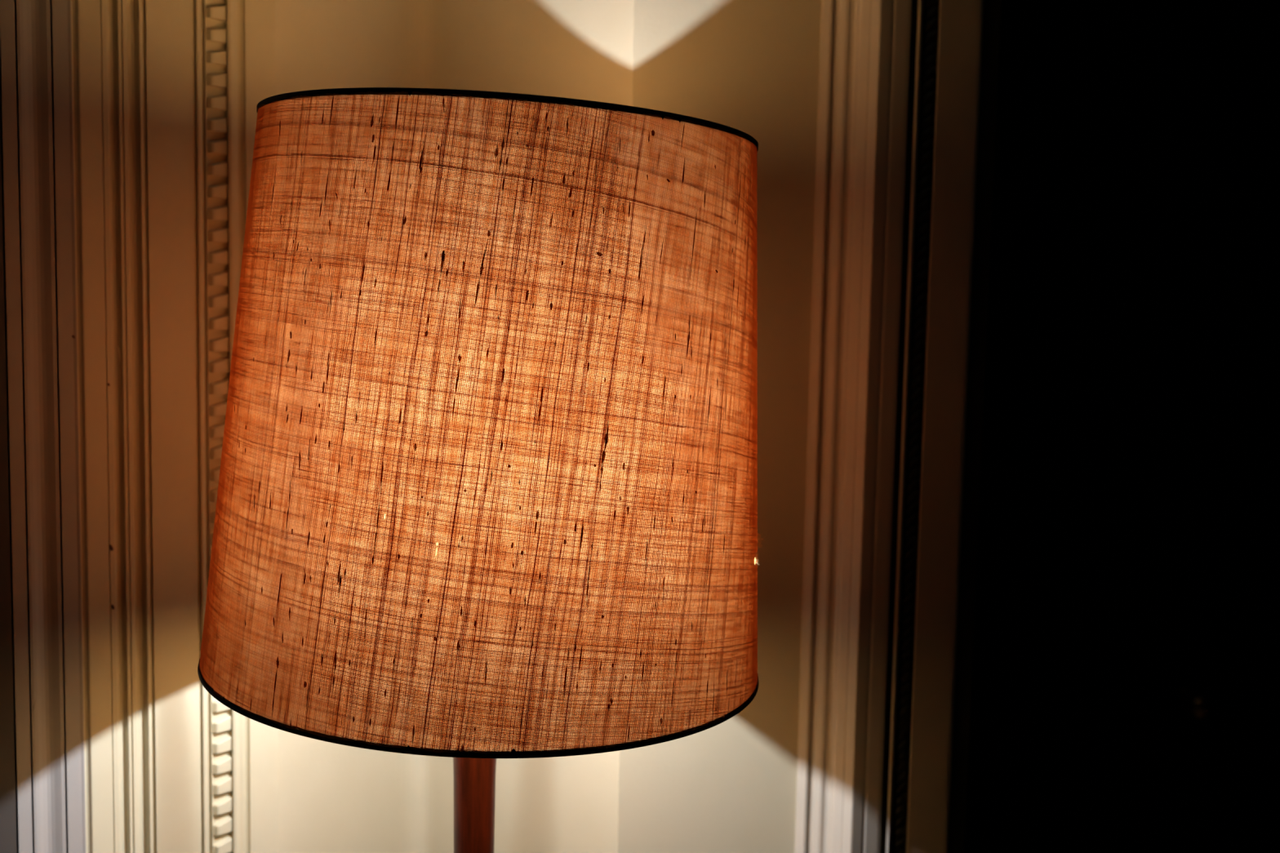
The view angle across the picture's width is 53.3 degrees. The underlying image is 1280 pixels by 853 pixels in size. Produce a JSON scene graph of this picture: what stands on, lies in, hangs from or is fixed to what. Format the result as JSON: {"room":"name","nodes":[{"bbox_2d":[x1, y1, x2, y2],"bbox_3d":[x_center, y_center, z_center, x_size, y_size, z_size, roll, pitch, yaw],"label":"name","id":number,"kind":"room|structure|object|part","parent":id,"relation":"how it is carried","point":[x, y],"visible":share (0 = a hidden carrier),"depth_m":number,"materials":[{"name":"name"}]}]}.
{"room":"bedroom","nodes":[
{"label":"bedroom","id":0,"kind":"room"},
{"bbox_2d":[31,334,120,712],"bbox_3d":[-1.302,0.200,-0.008,0.157,2.750,2.920,5,7,41],"label":"wall","id":1,"kind":"structure","parent":0,"point":[118,350],"depth_m":0.91,"materials":[{"name":"beige paint"}]},
{"bbox_2d":[0,128,17,852],"bbox_3d":[-1.329,0.210,-0.123,0.040,2.750,2.713,5,7,41],"label":"trim","id":2,"kind":"structure","parent":1,"relation":"attached to","point":[7,776],"depth_m":0.87,"materials":[{"name":"white paint"}]},
{"bbox_2d":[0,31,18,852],"bbox_3d":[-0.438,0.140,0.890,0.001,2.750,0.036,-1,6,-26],"label":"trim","id":3,"kind":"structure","parent":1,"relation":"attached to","point":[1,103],"depth_m":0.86,"materials":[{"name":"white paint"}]},
{"bbox_2d":[0,0,32,852],"bbox_3d":[-0.432,0.140,0.890,0.009,2.750,0.048,-1,5,-26],"label":"trim","id":4,"kind":"structure","parent":1,"relation":"attached to","point":[8,76],"depth_m":0.86,"materials":[{"name":"white paint"}]},
{"bbox_2d":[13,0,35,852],"bbox_3d":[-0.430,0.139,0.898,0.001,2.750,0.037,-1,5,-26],"label":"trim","id":5,"kind":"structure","parent":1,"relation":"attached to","point":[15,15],"depth_m":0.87,"materials":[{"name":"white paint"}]},
{"bbox_2d":[16,0,66,852],"bbox_3d":[-0.421,0.139,0.903,0.021,2.750,0.054,-1,5,-25],"label":"trim","id":6,"kind":"structure","parent":1,"relation":"attached to","point":[33,18],"depth_m":0.87,"materials":[{"name":"white paint"}]},
{"bbox_2d":[49,0,86,852],"bbox_3d":[-0.408,0.138,0.917,0.012,2.750,0.051,-1,5,-24],"label":"trim","id":7,"kind":"structure","parent":1,"relation":"attached to","point":[61,9],"depth_m":0.89,"materials":[{"name":"white paint"}]},
{"bbox_2d":[71,0,153,852],"bbox_3d":[-0.386,0.136,0.943,0.048,2.750,0.065,-1,5,-24],"label":"trim","id":8,"kind":"structure","parent":1,"relation":"attached to","point":[108,88],"depth_m":0.91,"materials":[{"name":"beige paint"}]},
{"bbox_2d":[142,0,156,852],"bbox_3d":[-0.368,0.135,0.962,0.002,2.750,0.049,-1,5,-21],"label":"trim","id":9,"kind":"structure","parent":1,"relation":"attached to","point":[144,2],"depth_m":0.93,"materials":[{"name":"beige paint"}]},
{"bbox_2d":[146,0,199,852],"bbox_3d":[-0.355,0.134,0.975,0.032,2.750,0.069,-1,5,-19],"label":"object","id":10,"kind":"structure","parent":1,"relation":"attached to","point":[169,58],"depth_m":0.94,"materials":[{"name":"beige paint"}]},
{"bbox_2d":[191,0,212,852],"bbox_3d":[-0.338,0.133,0.993,0.007,2.750,0.057,-1,5,-19],"label":"trim","id":11,"kind":"structure","parent":1,"relation":"attached to","point":[199,4],"depth_m":0.95,"materials":[{"name":"beige paint"}]},
{"bbox_2d":[204,0,279,852],"bbox_3d":[-0.314,0.131,1.018,0.048,2.750,0.088,5,7,41],"label":"trim","id":12,"kind":"structure","parent":1,"relation":"attached to","point":[240,34],"depth_m":0.97,"materials":[{"name":"beige paint"}]},
{"bbox_2d":[275,0,420,852],"bbox_3d":[-0.248,0.123,1.130,0.061,2.750,0.269,4,6,34],"label":"wall","id":13,"kind":"structure","parent":0,"point":[333,797],"depth_m":1.09,"materials":[{"name":"beige paint"}]},
{"bbox_2d":[416,0,634,852],"bbox_3d":[-0.110,0.124,1.149,0.274,2.750,0.061,5,6,38],"label":"wall","id":14,"kind":"structure","parent":0,"point":[574,49],"depth_m":1.10,"materials":[{"name":"beige paint"}]},
{"bbox_2d":[617,0,821,852],"bbox_3d":[0.069,0.132,1.103,0.190,2.750,0.060,0,5,-16],"label":"wall","id":15,"kind":"structure","parent":0,"point":[751,67],"depth_m":1.07,"materials":[{"name":"beige paint"}]},
{"bbox_2d":[794,0,911,852],"bbox_3d":[0.176,0.134,1.099,0.080,2.750,0.074,3,5,18],"label":"trim","id":16,"kind":"structure","parent":15,"relation":"attached to","point":[864,47],"depth_m":1.06,"materials":[{"name":"white paint"}]},
{"bbox_2d":[998,0,1279,852],"bbox_3d":[0.449,0.032,2.339,5.500,2.750,0.104,1,5,0],"label":"wall","id":17,"kind":"structure","parent":0,"point":[1236,33],"depth_m":2.27,"materials":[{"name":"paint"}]},
{"bbox_2d":[964,61,1266,852],"bbox_3d":[0.608,0.389,2.258,0.900,2.040,0.115,1,5,0],"label":"window","id":18,"kind":"structure","parent":17,"relation":"in","point":[1126,196],"depth_m":2.25,"materials":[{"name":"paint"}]},
{"bbox_3d":[0.792,0.969,2.329,0.310,0.600,0.012,1,5,0],"label":"panel","id":19,"kind":"part","parent":18,"relation":"part of","materials":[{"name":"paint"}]},
{"bbox_3d":[0.812,-0.027,2.243,0.310,1.000,0.012,1,5,0],"label":"panel","id":20,"kind":"part","parent":18,"relation":"part of","materials":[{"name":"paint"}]},
{"bbox_3d":[0.976,0.489,2.245,0.052,0.052,0.072,1,5,0],"label":"knob","id":21,"kind":"part","parent":18,"relation":"part of","materials":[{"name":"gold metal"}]},
{"bbox_3d":[0.417,1.625,0.230,5.500,0.060,4.580,1,5,0],"label":"floor","id":22,"kind":"structure","parent":0,"visible":0},
{"bbox_3d":[-0.123,1.153,0.863,0.452,0.751,0.452,1,5,0],"label":"side table","id":23,"kind":"object","parent":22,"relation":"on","visible":0},
{"bbox_2d":[197,87,765,852],"bbox_3d":[-0.105,0.289,0.858,0.362,0.973,0.362,1,5,0],"label":"table lamp","id":24,"kind":"object","parent":23,"relation":"on","point":[487,486],"visible":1,"depth_m":0.68,"materials":[{"name":"orange fabric"}]},
{"bbox_3d":[-0.115,0.443,0.871,0.120,0.639,0.120,1,5,0],"label":"stem","id":25,"kind":"part","parent":24,"relation":"part of","materials":[{"name":"red wood"}]},
{"bbox_3d":[0.004,0.116,1.270,0.553,2.750,0.290,1,5,0],"label":"wall","id":26,"kind":"structure","parent":0,"visible":0},
{"bbox_2d":[880,0,923,852],"bbox_3d":[0.222,0.136,1.095,0.005,2.750,0.043,2,5,12],"label":"trim","id":27,"kind":"structure","parent":26,"relation":"attached to","point":[920,2],"depth_m":1.06,"materials":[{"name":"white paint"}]},
{"bbox_2d":[890,0,939,852],"bbox_3d":[0.233,0.135,1.105,0.013,2.750,0.042,2,5,13],"label":"trim","id":28,"kind":"structure","parent":26,"relation":"attached to","point":[931,7],"depth_m":1.08,"materials":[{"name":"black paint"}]},
{"bbox_2d":[906,0,983,852],"bbox_3d":[0.263,0.134,1.123,0.079,2.750,0.031,-2,6,-31],"label":"trim","id":29,"kind":"structure","parent":26,"relation":"attached to","point":[960,21],"depth_m":1.09,"materials":[{"name":"paint"}]},
{"bbox_2d":[947,0,1001,852],"bbox_3d":[0.294,0.127,1.206,0.032,2.750,0.169,1,5,0],"label":"window frame","id":30,"kind":"structure","parent":26,"relation":"attached to","point":[991,8],"depth_m":1.11,"materials":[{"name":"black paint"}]}
]}

